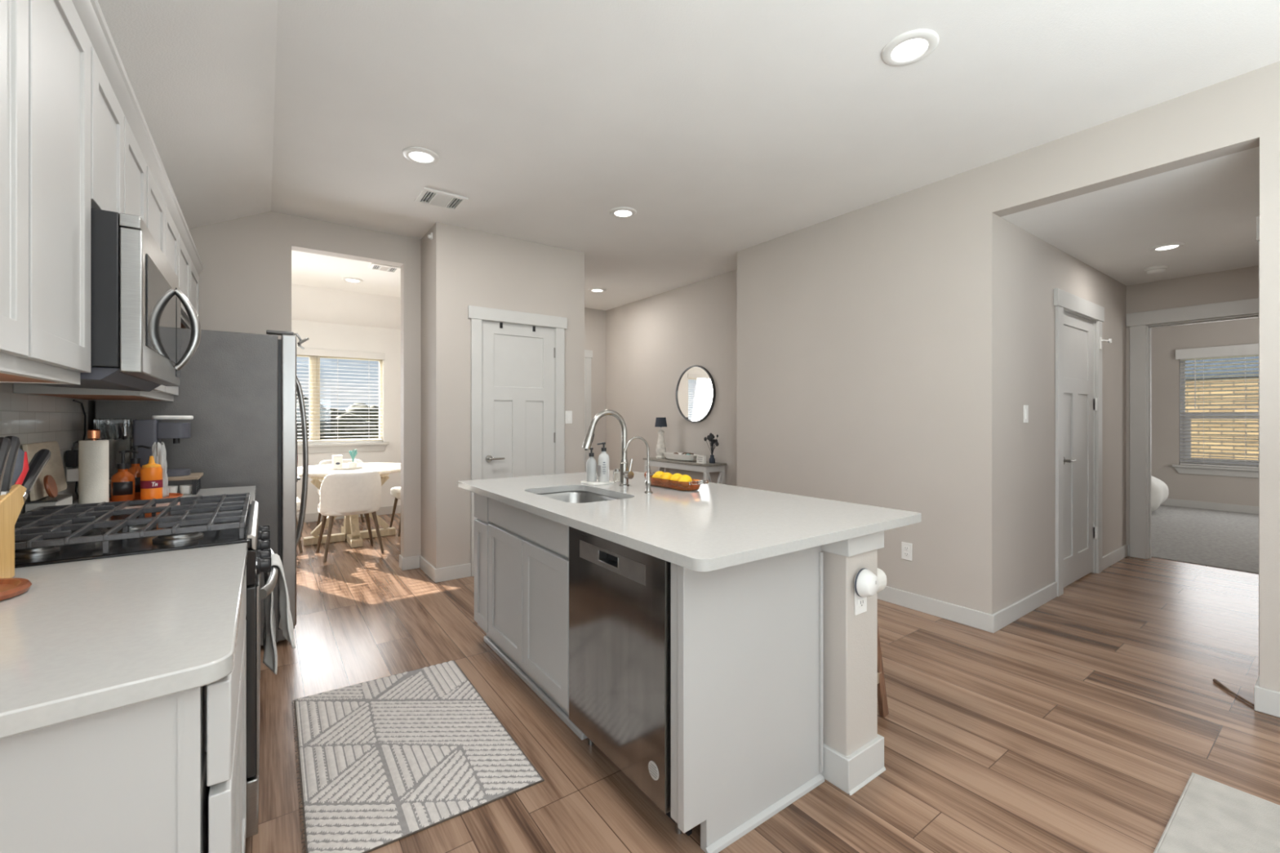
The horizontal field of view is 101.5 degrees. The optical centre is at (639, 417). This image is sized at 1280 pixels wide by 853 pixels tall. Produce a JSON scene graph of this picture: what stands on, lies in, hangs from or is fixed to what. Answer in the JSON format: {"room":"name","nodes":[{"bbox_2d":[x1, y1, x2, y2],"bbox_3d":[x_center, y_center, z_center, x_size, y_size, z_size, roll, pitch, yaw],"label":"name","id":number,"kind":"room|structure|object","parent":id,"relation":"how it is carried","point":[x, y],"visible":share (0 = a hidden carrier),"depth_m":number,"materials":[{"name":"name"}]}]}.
{"room":"kitchen","nodes":[
{"label":"kitchen","id":0,"kind":"room"},
{"bbox_2d":[0,382,94,500],"bbox_3d":[-0.627,-0.030,-0.395,0.120,2.600,9.290,0,0,-36],"label":"wall","id":1,"kind":"structure","parent":0,"point":[4,387],"depth_m":2.50,"materials":[{"name":"paint"}]},
{"bbox_2d":[0,391,87,515],"bbox_3d":[-1.853,0.137,1.421,0.008,0.435,2.530,0,0,-36],"label":"tile backsplash","id":2,"kind":"structure","parent":1,"relation":"attached to","point":[32,419],"depth_m":1.97,"materials":[{"name":"grey tile"}]},
{"bbox_2d":[65,399,86,466],"bbox_3d":[-2.431,0.066,2.273,0.032,0.287,0.278,0,0,-36],"label":"plug","id":3,"kind":"object","parent":2,"relation":"attached to","point":[72,455],"visible":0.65,"depth_m":2.17,"materials":[{"name":"black plastic"}]},
{"bbox_2d":[0,0,90,384],"bbox_3d":[-1.255,-0.518,0.866,0.328,0.873,0.852,0,0,-36],"label":"upper cabinet","id":4,"kind":"object","parent":1,"relation":"attached to","point":[45,45],"visible":1,"depth_m":1.05,"materials":[{"name":"paint"}]},
{"bbox_2d":[71,0,203,275],"bbox_3d":[-2.030,-0.977,1.962,0.347,0.082,3.555,0,0,-36],"label":"crown molding","id":5,"kind":"structure","parent":4,"relation":"attached to","point":[90,13],"depth_m":1.63,"materials":[{"name":"paint"}]},
{"bbox_2d":[13,165,178,401],"bbox_3d":[-2.207,-0.518,2.191,0.328,0.873,0.875,0,0,-36],"label":"upper cabinet","id":6,"kind":"object","parent":1,"relation":"attached to","point":[160,223],"visible":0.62,"depth_m":2.12,"materials":[{"name":"paint"}]},
{"bbox_2d":[90,46,146,226],"bbox_3d":[-1.728,-0.743,1.524,0.328,0.425,0.760,0,0,-36],"label":"upper cabinet","id":7,"kind":"object","parent":1,"relation":"attached to","point":[118,166],"visible":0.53,"depth_m":1.50,"materials":[{"name":"paint"}]},
{"bbox_2d":[36,208,200,391],"bbox_3d":[-1.657,-0.311,1.576,0.484,0.431,0.758,0,0,-36],"label":"microwave","id":8,"kind":"object","parent":7,"relation":"attached to","point":[136,295],"visible":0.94,"depth_m":1.36,"materials":[{"name":"silver metal"}]},
{"bbox_2d":[178,233,199,328],"bbox_3d":[-2.763,-0.753,2.964,0.328,0.403,1.021,0,0,-36],"label":"upper cabinet","id":9,"kind":"object","parent":1,"relation":"attached to","point":[188,277],"visible":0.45,"depth_m":3.00,"materials":[{"name":"paint"}]},
{"bbox_2d":[189,211,421,557],"bbox_3d":[-2.983,0.378,3.706,2.680,3.785,0.120,0,0,-36],"label":"wall","id":10,"kind":"structure","parent":0,"point":[245,278],"depth_m":3.89,"materials":[{"name":"paint"}]},
{"bbox_2d":[291,320,400,514],"bbox_3d":[-3.687,-0.122,6.716,5.290,2.785,0.150,0,0,-36],"label":"wall","id":11,"kind":"structure","parent":0,"point":[322,335],"depth_m":6.80,"materials":[{"name":"paint"}]},
{"bbox_2d":[296,355,389,453],"bbox_3d":[-4.434,-0.182,6.145,2.690,1.235,0.205,0,0,-36],"label":"window","id":12,"kind":"structure","parent":11,"relation":"in","point":[380,446],"depth_m":6.49,"materials":[{"name":"plastic"}]},
{"bbox_2d":[296,347,385,444],"bbox_3d":[-4.417,-0.265,6.121,2.600,1.161,0.070,0,0,-36],"label":"window blind","id":13,"kind":"object","parent":12,"relation":"attached to","point":[312,352],"visible":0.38,"depth_m":6.57,"materials":[{"name":"white plastic"}]},
{"bbox_2d":[296,505,400,522],"bbox_3d":[-3.639,1.218,6.649,5.050,0.105,0.014,0,0,-36],"label":"baseboard","id":14,"kind":"structure","parent":11,"relation":"attached to","point":[308,517],"depth_m":6.68,"materials":[{"name":"paint"}]},
{"bbox_2d":[421,222,584,568],"bbox_3d":[-1.392,0.378,4.910,1.310,3.785,1.200,0,0,-36],"label":"wall","id":15,"kind":"structure","parent":0,"point":[461,268],"depth_m":4.20,"materials":[{"name":"paint"}]},
{"bbox_2d":[399,554,471,582],"bbox_3d":[-1.757,1.218,4.648,2.238,0.105,1.228,0,0,-36],"label":"baseboard","id":16,"kind":"structure","parent":15,"relation":"attached to","point":[454,572],"depth_m":4.15,"materials":[{"name":"paint"}]},
{"bbox_2d":[467,305,567,576],"bbox_3d":[-1.048,0.188,4.475,0.876,2.165,0.148,0,0,-36],"label":"door frame","id":17,"kind":"structure","parent":15,"relation":"attached to","point":[477,314],"depth_m":4.30,"materials":[{"name":"paint"}]},
{"bbox_2d":[481,320,555,479],"bbox_3d":[-1.014,0.234,4.435,0.660,2.048,0.094,0,0,-36],"label":"door","id":18,"kind":"structure","parent":15,"relation":"in","point":[518,434],"depth_m":4.44,"materials":[{"name":"paint"}]},
{"bbox_2d":[584,307,605,471],"bbox_3d":[-1.037,-0.122,7.758,0.470,2.785,1.250,0,0,-36],"label":"wall","id":19,"kind":"structure","parent":0,"point":[594,319],"depth_m":7.30,"materials":[{"name":"paint"}]},
{"bbox_2d":[584,350,592,462],"bbox_3d":[-0.754,0.170,7.176,0.230,2.200,0.026,0,0,-36],"label":"door frame","id":20,"kind":"structure","parent":19,"relation":"attached to","point":[588,353],"depth_m":7.20,"materials":[{"name":"paint"}]},
{"bbox_2d":[97,0,1279,329],"bbox_3d":[0.078,-1.337,1.879,5.760,0.555,12.400,0,0,-36],"label":"ceiling","id":21,"kind":"structure","parent":0,"point":[728,127],"depth_m":2.48,"materials":[{"name":"paint"}]},
{"bbox_2d":[368,262,400,273],"bbox_3d":[-2.573,-1.508,5.269,0.260,0.014,0.220,0,0,-36],"label":"ceiling vent","id":22,"kind":"object","parent":21,"relation":"in","point":[374,266],"visible":0.99,"depth_m":5.25,"materials":[{"name":"white plastic"}]},
{"bbox_2d":[402,146,439,164],"bbox_3d":[-1.264,-1.509,3.020,0.200,0.012,0.200,0,0,-36],"label":"recessed light","id":23,"kind":"object","parent":21,"relation":"in","point":[420,155],"visible":1,"depth_m":3.00,"materials":[{"name":"white plastic"}]},
{"bbox_2d":[414,186,468,211],"bbox_3d":[-1.374,-1.508,3.618,0.290,0.014,0.260,0,0,-36],"label":"ceiling vent","id":24,"kind":"object","parent":21,"relation":"in","point":[427,196],"visible":1,"depth_m":3.60,"materials":[{"name":"white plastic"}]},
{"bbox_2d":[609,206,636,217],"bbox_3d":[-0.124,-1.509,3.852,0.200,0.012,0.200,0,0,-36],"label":"recessed light","id":25,"kind":"object","parent":21,"relation":"in","point":[620,211],"visible":1,"depth_m":3.83,"materials":[{"name":"white plastic"}]},
{"bbox_2d":[881,28,938,66],"bbox_3d":[1.104,-1.509,2.142,0.210,0.012,0.210,0,0,-36],"label":"recessed light","id":26,"kind":"object","parent":21,"relation":"in","point":[911,46],"visible":1,"depth_m":2.13,"materials":[{"name":"white plastic"}]},
{"bbox_2d":[244,504,1279,852],"bbox_3d":[2.803,1.297,3.837,12.470,0.066,12.400,0,0,-36],"label":"floor","id":27,"kind":"structure","parent":0,"point":[1081,724],"depth_m":2.23,"materials":[{"name":"wood"}]},
{"bbox_2d":[0,565,246,852],"bbox_3d":[-1.112,0.829,0.933,0.635,0.882,0.906,0,0,-36],"label":"base cabinet","id":28,"kind":"object","parent":27,"relation":"on","point":[167,774],"visible":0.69,"depth_m":0.73,"materials":[{"name":"paint"}]},
{"bbox_2d":[0,542,247,738],"bbox_3d":[-1.099,0.370,0.922,0.633,0.031,0.951,0,0,-36],"label":"countertop","id":29,"kind":"structure","parent":28,"relation":"on","point":[87,637],"depth_m":0.87,"materials":[{"name":"white stone"}]},
{"bbox_2d":[0,484,26,578],"bbox_3d":[-1.469,0.253,1.108,0.188,0.203,0.204,0,0,-36],"label":"knife block","id":30,"kind":"object","parent":29,"relation":"on","point":[11,504],"visible":0.96,"depth_m":1.14,"materials":[{"name":"brown wood"}]},
{"bbox_2d":[0,437,11,493],"bbox_3d":[-1.382,0.156,1.114,0.029,0.226,0.140,0,0,-36],"label":"kitchen knife","id":31,"kind":"object","parent":30,"relation":"in","point":[5,442],"visible":1,"depth_m":1.15,"materials":[{"name":"black plastic"}]},
{"bbox_2d":[0,435,20,495],"bbox_3d":[-1.402,0.154,1.149,0.029,0.224,0.132,0,0,-36],"label":"kitchen knife","id":32,"kind":"object","parent":30,"relation":"in","point":[15,441],"visible":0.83,"depth_m":1.16,"materials":[{"name":"black plastic"}]},
{"bbox_2d":[11,448,29,485],"bbox_3d":[-1.431,0.170,1.180,0.039,0.211,0.164,0,0,-36],"label":"scissors","id":33,"kind":"object","parent":30,"relation":"in","point":[21,468],"visible":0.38,"depth_m":1.22,"materials":[{"name":"plastic"}]},
{"bbox_2d":[22,448,50,502],"bbox_3d":[-1.463,0.164,1.246,0.029,0.166,0.275,0,0,-36],"label":"kitchen knife","id":34,"kind":"object","parent":30,"relation":"in","point":[42,457],"visible":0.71,"depth_m":1.28,"materials":[{"name":"black plastic"}]},
{"bbox_2d":[0,577,31,600],"bbox_3d":[-1.313,0.345,1.015,0.174,0.019,0.174,0,0,-36],"label":"wooden trivet","id":35,"kind":"object","parent":29,"relation":"on","point":[10,588],"visible":1,"depth_m":1.06,"materials":[{"name":"red wood"}]},
{"bbox_2d":[14,493,278,838],"bbox_3d":[-1.568,0.784,1.644,0.708,0.972,0.762,0,0,-36],"label":"gas range","id":36,"kind":"object","parent":27,"relation":"on","point":[57,534],"visible":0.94,"depth_m":1.51,"materials":[{"name":"black metal"}]},
{"bbox_2d":[14,504,251,568],"bbox_3d":[-1.596,0.350,1.623,0.638,0.050,0.762,0,0,-36],"label":"cooktop","id":37,"kind":"object","parent":36,"relation":"in","point":[24,557],"depth_m":1.45,"materials":[{"name":"black metal"}]},
{"bbox_2d":[262,553,295,675],"bbox_3d":[-1.290,0.698,1.867,0.098,0.396,0.209,0,0,-36],"label":"dish towel","id":38,"kind":"object","parent":36,"relation":"hanging from","point":[286,623],"visible":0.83,"depth_m":1.82,"materials":[{"name":"fabric"}]},
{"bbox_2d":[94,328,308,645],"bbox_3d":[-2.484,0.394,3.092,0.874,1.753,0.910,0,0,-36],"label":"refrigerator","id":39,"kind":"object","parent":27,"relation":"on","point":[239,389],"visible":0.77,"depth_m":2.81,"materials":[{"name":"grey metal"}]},
{"bbox_2d":[316,458,367,526],"bbox_3d":[-3.452,0.884,6.072,0.506,0.776,0.504,0,0,-36],"label":"dining chair","id":40,"kind":"object","parent":27,"relation":"on","point":[345,460],"visible":0.16,"depth_m":6.12,"materials":[{"name":"white fabric"}]},
{"bbox_2d":[297,462,400,547],"bbox_3d":[-3.017,0.894,5.467,1.220,0.750,1.220,0,0,-36],"label":"dining table","id":41,"kind":"object","parent":27,"relation":"on","point":[350,531],"visible":0.59,"depth_m":5.31,"materials":[{"name":"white wood"}]},
{"bbox_2d":[315,471,384,562],"bbox_3d":[-2.708,0.884,4.893,0.506,0.776,0.504,0,0,-39],"label":"dining chair","id":42,"kind":"object","parent":27,"relation":"on","point":[355,493],"visible":1,"depth_m":4.71,"materials":[{"name":"white fabric"}]},
{"bbox_2d":[389,486,400,536],"bbox_3d":[-2.527,0.884,5.942,0.504,0.776,0.506,0,0,-36],"label":"dining chair","id":43,"kind":"object","parent":27,"relation":"on","point":[395,491],"visible":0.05,"depth_m":5.83,"materials":[{"name":"white fabric"}]},
{"bbox_2d":[291,660,544,852],"bbox_3d":[-0.948,1.265,2.085,0.718,0.010,1.133,0,0,-36],"label":"kitchen rug","id":44,"kind":"object","parent":27,"relation":"on","point":[383,762],"visible":1,"depth_m":1.94,"materials":[{"name":"white fabric"}]},
{"bbox_2d":[474,493,501,649],"bbox_3d":[-0.611,0.829,3.033,0.633,0.882,0.230,0,0,-36],"label":"base cabinet","id":45,"kind":"object","parent":27,"relation":"on","point":[481,502],"visible":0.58,"depth_m":2.85,"materials":[{"name":"paint"}]},
{"bbox_2d":[484,497,587,740],"bbox_3d":[-0.347,0.829,2.666,0.633,0.882,1.135,0,0,-36],"label":"base cabinet","id":46,"kind":"object","parent":27,"relation":"on","point":[528,553],"visible":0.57,"depth_m":2.33,"materials":[{"name":"paint"}]},
{"bbox_2d":[457,470,921,571],"bbox_3d":[0.014,0.370,2.442,1.112,0.031,2.020,0,0,-36],"label":"countertop","id":47,"kind":"structure","parent":46,"relation":"on","point":[713,526],"depth_m":1.87,"materials":[{"name":"white stone"}]},
{"bbox_2d":[537,490,620,502],"bbox_3d":[-0.296,0.476,2.472,0.377,0.178,0.582,0,0,-36],"label":"sink","id":48,"kind":"object","parent":47,"relation":"in","point":[572,496],"visible":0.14,"depth_m":2.73,"materials":[{"name":"metal"}]},
{"bbox_2d":[581,480,614,485],"bbox_3d":[-0.230,0.349,2.830,0.140,0.011,0.135,0,0,-36],"label":"soap tray","id":49,"kind":"object","parent":47,"relation":"on","point":[597,482],"visible":0.76,"depth_m":2.78,"materials":[{"name":"white ceramic"}]},
{"bbox_2d":[584,447,596,481],"bbox_3d":[-0.264,0.253,2.833,0.056,0.182,0.058,0,0,32],"label":"soap bottle","id":50,"kind":"object","parent":49,"relation":"on","point":[591,464],"visible":0.98,"depth_m":2.81,"materials":[{"name":"plastic"}]},
{"bbox_2d":[596,442,609,482],"bbox_3d":[-0.197,0.238,2.813,0.066,0.212,0.062,0,0,-36],"label":"soap bottle","id":51,"kind":"object","parent":49,"relation":"on","point":[603,467],"visible":1,"depth_m":2.79,"materials":[{"name":"white plastic"}]},
{"bbox_2d":[582,409,634,486],"bbox_3d":[-0.162,0.156,2.659,0.276,0.397,0.088,0,0,-36],"label":"faucet","id":52,"kind":"object","parent":47,"relation":"on","point":[625,473],"visible":1,"depth_m":2.70,"materials":[{"name":"silver metal"}]},
{"bbox_2d":[622,435,654,493],"bbox_3d":[-0.006,0.220,2.431,0.163,0.269,0.057,0,0,-36],"label":"water faucet","id":53,"kind":"object","parent":47,"relation":"on","point":[647,482],"visible":1,"depth_m":2.46,"materials":[{"name":"silver metal"}]},
{"bbox_2d":[644,471,708,491],"bbox_3d":[0.173,0.322,2.655,0.132,0.065,0.464,0,0,-36],"label":"dish","id":54,"kind":"object","parent":47,"relation":"on","point":[695,485],"visible":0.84,"depth_m":2.55,"materials":[{"name":"orange wood"}]},
{"bbox_2d":[568,526,692,835],"bbox_3d":[0.144,0.835,1.951,0.609,0.870,0.596,0,0,-36],"label":"dishwasher","id":55,"kind":"object","parent":27,"relation":"on","point":[620,596],"visible":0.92,"depth_m":1.71,"materials":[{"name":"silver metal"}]},
{"bbox_2d":[642,457,726,484],"bbox_3d":[0.466,0.870,5.778,0.290,0.800,1.084,0,0,-36],"label":"console table","id":56,"kind":"object","parent":27,"relation":"on","point":[707,468],"visible":0.41,"depth_m":5.47,"materials":[{"name":"grey wood"}]},
{"bbox_2d":[654,417,666,458],"bbox_3d":[0.243,0.232,6.054,0.144,0.475,0.144,0,0,-36],"label":"table lamp","id":57,"kind":"object","parent":56,"relation":"on","point":[660,422],"visible":0.98,"depth_m":6.01,"materials":[{"name":"white ceramic"}]},
{"bbox_2d":[662,452,696,461],"bbox_3d":[0.448,0.432,5.777,0.170,0.075,0.570,0,0,-36],"label":"dough bowl","id":58,"kind":"object","parent":56,"relation":"on","point":[670,455],"visible":0.92,"depth_m":5.68,"materials":[{"name":"white ceramic"}]},
{"bbox_2d":[671,545,824,852],"bbox_3d":[0.188,0.829,1.924,0.634,0.882,0.694,0,0,-36],"label":"end panel","id":59,"kind":"object","parent":27,"relation":"on","point":[747,638],"visible":0.77,"depth_m":1.61,"materials":[{"name":"paint"}]},
{"bbox_2d":[877,568,888,717],"bbox_3d":[0.798,0.962,2.322,0.387,0.620,0.452,0,0,-36],"label":"bar stool","id":60,"kind":"object","parent":27,"relation":"on","point":[882,693],"visible":0.17,"depth_m":2.22,"materials":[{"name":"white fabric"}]},
{"bbox_2d":[1151,475,1168,511],"bbox_3d":[6.401,0.968,7.465,0.935,0.588,1.586,0,0,-36],"label":"bean bag","id":61,"kind":"object","parent":27,"relation":"on","point":[1159,490],"visible":0.06,"depth_m":6.77,"materials":[{"name":"white fabric"}]},
{"bbox_2d":[1153,772,1279,852],"bbox_3d":[1.895,1.264,0.232,2.108,0.012,2.565,0,0,-36],"label":"area rug","id":62,"kind":"object","parent":27,"relation":"on","point":[1209,815],"visible":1,"depth_m":1.62,"materials":[{"name":"white fabric"}]},
{"bbox_3d":[-2.062,0.829,2.226,0.601,0.882,0.749,0,0,-36],"label":"base cabinet","id":63,"kind":"object","parent":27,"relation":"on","visible":0},
{"bbox_2d":[72,485,256,509],"bbox_3d":[-2.047,0.370,2.244,0.637,0.031,0.766,0,0,-36],"label":"countertop","id":64,"kind":"structure","parent":63,"relation":"on","point":[250,489],"depth_m":2.48,"materials":[{"name":"white stone"}]},
{"bbox_2d":[24,493,73,512],"bbox_3d":[-2.112,0.320,1.872,0.079,0.069,0.189,0,0,-36],"label":"box","id":65,"kind":"object","parent":64,"relation":"on","point":[66,499],"visible":0.52,"depth_m":1.82,"materials":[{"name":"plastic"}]},
{"bbox_2d":[22,440,66,501],"bbox_3d":[-2.182,0.187,1.923,0.031,0.195,0.361,0,0,-36],"label":"cutting board","id":66,"kind":"object","parent":65,"relation":"on","point":[54,467],"visible":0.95,"depth_m":1.93,"materials":[{"name":"brown wood"}]},
{"bbox_2d":[43,475,57,497],"bbox_3d":[-2.074,0.241,1.841,0.026,0.082,0.084,0,0,-35],"label":"coaster","id":67,"kind":"object","parent":65,"relation":"on","point":[50,485],"visible":1,"depth_m":1.83,"materials":[{"name":"red wood"}]},
{"bbox_2d":[66,467,78,498],"bbox_3d":[-2.364,0.282,2.194,0.048,0.140,0.083,0,0,-36],"label":"power adapter","id":68,"kind":"object","parent":64,"relation":"on","point":[72,474],"visible":0.48,"depth_m":2.17,"materials":[{"name":"white plastic"}]},
{"bbox_2d":[78,429,108,504],"bbox_3d":[-2.134,0.200,2.044,0.104,0.310,0.104,0,0,-36],"label":"paper towel roll","id":69,"kind":"object","parent":64,"relation":"on","point":[93,454],"visible":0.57,"depth_m":2.02,"materials":[{"name":"white paper"}]},
{"bbox_2d":[108,493,182,505],"bbox_3d":[-2.099,0.345,2.210,0.256,0.020,0.256,0,0,-36],"label":"tray","id":70,"kind":"object","parent":64,"relation":"on","point":[171,495],"visible":0.23,"depth_m":2.29,"materials":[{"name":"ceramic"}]},
{"bbox_2d":[111,449,138,502],"bbox_3d":[-2.136,0.239,2.171,0.086,0.214,0.073,0,0,-36],"label":"syrup bottle","id":71,"kind":"object","parent":70,"relation":"on","point":[122,482],"visible":1,"depth_m":2.15,"materials":[{"name":"orange plastic"}]},
{"bbox_2d":[128,444,151,499],"bbox_3d":[-2.157,0.232,2.248,0.083,0.229,0.067,0,0,-36],"label":"syrup bottle","id":72,"kind":"object","parent":70,"relation":"on","point":[135,469],"visible":0.59,"depth_m":2.23,"materials":[{"name":"black plastic"}]},
{"bbox_2d":[140,456,162,500],"bbox_3d":[-2.047,0.253,2.192,0.069,0.186,0.071,0,0,-36],"label":"sauce bottle","id":73,"kind":"object","parent":70,"relation":"on","point":[151,473],"visible":0.91,"depth_m":2.17,"materials":[{"name":"orange plastic"}]},
{"bbox_2d":[151,441,168,497],"bbox_3d":[-2.089,0.225,2.270,0.066,0.241,0.081,0,0,-36],"label":"coffee bag","id":74,"kind":"object","parent":70,"relation":"on","point":[158,452],"visible":0.56,"depth_m":2.26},
{"bbox_2d":[108,472,203,494],"bbox_3d":[-2.256,0.313,2.399,0.375,0.084,0.220,0,0,-36],"label":"shelf","id":75,"kind":"object","parent":64,"relation":"on","point":[195,477],"depth_m":2.41,"materials":[{"name":"grey wood"}]},
{"bbox_2d":[93,415,193,479],"bbox_3d":[-2.264,0.130,2.400,0.325,0.281,0.140,0,0,-36],"label":"espresso machine","id":76,"kind":"object","parent":75,"relation":"on","point":[122,434],"visible":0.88,"depth_m":2.33,"materials":[{"name":"plastic"}]},
{"bbox_2d":[166,468,191,476],"bbox_3d":[-2.184,0.258,2.457,0.109,0.026,0.130,0,0,-36],"label":"drip tray","id":77,"kind":"object","parent":76,"relation":"on","point":[175,472],"depth_m":2.43,"materials":[{"name":"plastic"}]},
{"bbox_2d":[821,530,885,795],"bbox_3d":[0.234,0.829,2.605,0.224,0.882,1.931,0,0,-36],"label":"column","id":78,"kind":"structure","parent":0,"point":[853,748],"depth_m":1.82,"materials":[{"name":"paint"}]},
{"bbox_2d":[854,591,866,615],"bbox_3d":[0.770,0.625,1.824,0.070,0.115,0.008,0,0,-36],"label":"wall outlet","id":79,"kind":"object","parent":78,"relation":"attached to","point":[860,603],"visible":0.51,"depth_m":1.82,"materials":[{"name":"white plastic"}]},
{"bbox_2d":[853,568,879,597],"bbox_3d":[0.781,0.570,1.795,0.098,0.098,0.048,0,0,-36],"label":"night light","id":80,"kind":"object","parent":79,"relation":"attached to","point":[866,584],"visible":1,"depth_m":1.77,"materials":[{"name":"white plastic"}]},
{"bbox_2d":[605,61,1279,692],"bbox_3d":[2.537,-0.122,2.931,0.538,2.785,11.000,0,0,-36],"label":"wall","id":81,"kind":"structure","parent":0,"point":[835,351],"depth_m":3.59,"materials":[{"name":"paint"}]},
{"bbox_2d":[675,365,715,422],"bbox_3d":[0.611,-0.265,5.839,0.031,0.636,0.636,0,0,-36],"label":"round mirror","id":82,"kind":"object","parent":81,"relation":"attached to","point":[695,390],"visible":1,"depth_m":5.82,"materials":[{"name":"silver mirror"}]},
{"bbox_2d":[901,542,911,560],"bbox_3d":[1.788,0.895,3.506,0.008,0.115,0.070,0,0,-36],"label":"wall outlet","id":83,"kind":"object","parent":81,"relation":"attached to","point":[906,548],"visible":1,"depth_m":3.50,"materials":[{"name":"white plastic"}]},
{"bbox_2d":[877,544,1128,633],"bbox_3d":[1.828,1.218,5.972,2.962,0.105,4.994,0,0,-36],"label":"baseboard","id":84,"kind":"structure","parent":81,"relation":"attached to","point":[993,623],"depth_m":3.37,"materials":[{"name":"paint"}]},
{"bbox_2d":[1253,675,1279,717],"bbox_3d":[5.293,1.218,1.149,2.962,0.105,4.888,0,0,-36],"label":"baseboard","id":85,"kind":"structure","parent":81,"relation":"attached to","point":[1267,701],"depth_m":2.24,"materials":[{"name":"paint"}]},
{"bbox_2d":[969,212,1126,614],"bbox_3d":[3.247,0.526,4.008,2.948,3.487,0.120,0,0,-36],"label":"wall","id":86,"kind":"structure","parent":0,"point":[1015,274],"depth_m":3.34,"materials":[{"name":"paint"}]},
{"bbox_2d":[1053,288,1104,596],"bbox_3d":[3.356,0.177,4.070,1.110,2.185,0.146,0,0,-36],"label":"door frame","id":87,"kind":"structure","parent":86,"relation":"attached to","point":[1065,301],"depth_m":3.95,"materials":[{"name":"paint"}]},
{"bbox_2d":[1063,311,1097,587],"bbox_3d":[3.394,0.233,4.042,0.860,2.046,0.097,0,0,-36],"label":"door","id":88,"kind":"structure","parent":86,"relation":"in","point":[1078,401],"depth_m":4.07,"materials":[{"name":"paint"}]},
{"bbox_2d":[1000,146,1259,285],"bbox_3d":[3.679,-1.267,3.613,2.948,0.100,1.266,0,0,-36],"label":"ceiling","id":89,"kind":"structure","parent":0,"point":[1211,206],"depth_m":3.26,"materials":[{"name":"paint"}]},
{"bbox_2d":[1149,242,1185,251],"bbox_3d":[3.737,-1.211,3.710,0.180,0.012,0.180,0,0,-36],"label":"recessed light","id":90,"kind":"object","parent":89,"relation":"in","point":[1170,246],"visible":1,"depth_m":3.69,"materials":[{"name":"white plastic"}]},
{"bbox_2d":[1126,265,1258,544],"bbox_3d":[4.827,0.526,4.438,0.120,3.487,1.266,0,0,-36],"label":"wall","id":91,"kind":"structure","parent":0,"point":[1242,283],"depth_m":4.52,"materials":[{"name":"paint"}]},
{"bbox_2d":[1126,297,1258,559],"bbox_3d":[4.814,0.158,4.434,0.146,2.225,1.007,0,0,-36],"label":"door frame","id":92,"kind":"structure","parent":91,"relation":"attached to","point":[1140,323],"depth_m":4.71,"materials":[{"name":"paint"}]},
{"bbox_2d":[1151,317,1258,506],"bbox_3d":[7.940,-0.105,7.244,0.150,2.750,5.700,0,0,-36],"label":"wall","id":93,"kind":"structure","parent":0,"point":[1165,369],"depth_m":7.47,"materials":[{"name":"paint"}]},
{"bbox_2d":[1160,498,1258,514],"bbox_3d":[7.873,1.218,7.197,0.014,0.105,5.500,0,0,-36],"label":"baseboard","id":94,"kind":"structure","parent":93,"relation":"attached to","point":[1172,502],"depth_m":7.19,"materials":[{"name":"paint"}]},
{"bbox_2d":[1172,354,1258,478],"bbox_3d":[8.093,-0.045,6.958,0.175,1.670,1.415,0,0,-36],"label":"window","id":95,"kind":"structure","parent":93,"relation":"in","point":[1183,468],"depth_m":7.27,"materials":[{"name":"white plastic"}]},
{"bbox_2d":[1175,343,1258,468],"bbox_3d":[8.069,-0.154,6.940,0.070,1.641,1.355,0,0,-36],"label":"window blind","id":96,"kind":"object","parent":95,"relation":"attached to","point":[1251,349],"visible":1,"depth_m":7.16,"materials":[{"name":"white plastic"}]},
{"bbox_3d":[3.965,0.526,3.112,2.828,3.487,0.120,0,0,-36],"label":"wall","id":97,"kind":"structure","parent":0,"visible":0},
{"bbox_2d":[1256,216,1259,675],"bbox_3d":[3.244,0.175,2.683,1.040,2.190,0.024,0,0,-36],"label":"door frame","id":98,"kind":"structure","parent":97,"relation":"attached to","point":[1257,217],"depth_m":2.40,"materials":[{"name":"paint"}]},
{"label":"outside","id":99,"kind":"structure","parent":0,"visible":0},
{"bbox_3d":[-8.753,1.695,12.181,120.000,0.150,150.000,0,0,-36],"label":"ground","id":100,"kind":"structure","parent":99,"visible":0},
{"bbox_2d":[296,393,378,439],"bbox_3d":[-16.833,0.325,26.205,6.925,3.129,4.313,0,0,-36],"label":"tree","id":101,"kind":"object","parent":100,"relation":"on","point":[345,415],"visible":0.3,"depth_m":25.83,"materials":[{"name":"green plant"}]},
{"bbox_2d":[345,403,378,428],"bbox_3d":[-18.181,0.659,37.182,4.683,3.384,6.495,0,0,36],"label":"tree","id":102,"kind":"object","parent":100,"relation":"on","point":[363,415],"visible":0.12,"depth_m":34.76,"materials":[{"name":"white plant"}]},
{"bbox_2d":[1185,356,1258,461],"bbox_3d":[12.431,-0.930,10.779,3.630,5.100,16.000,0,0,-36],"label":"neighbor house","id":103,"kind":"structure","parent":100,"relation":"on","point":[1246,357],"depth_m":9.80,"materials":[{"name":"beige stone"}]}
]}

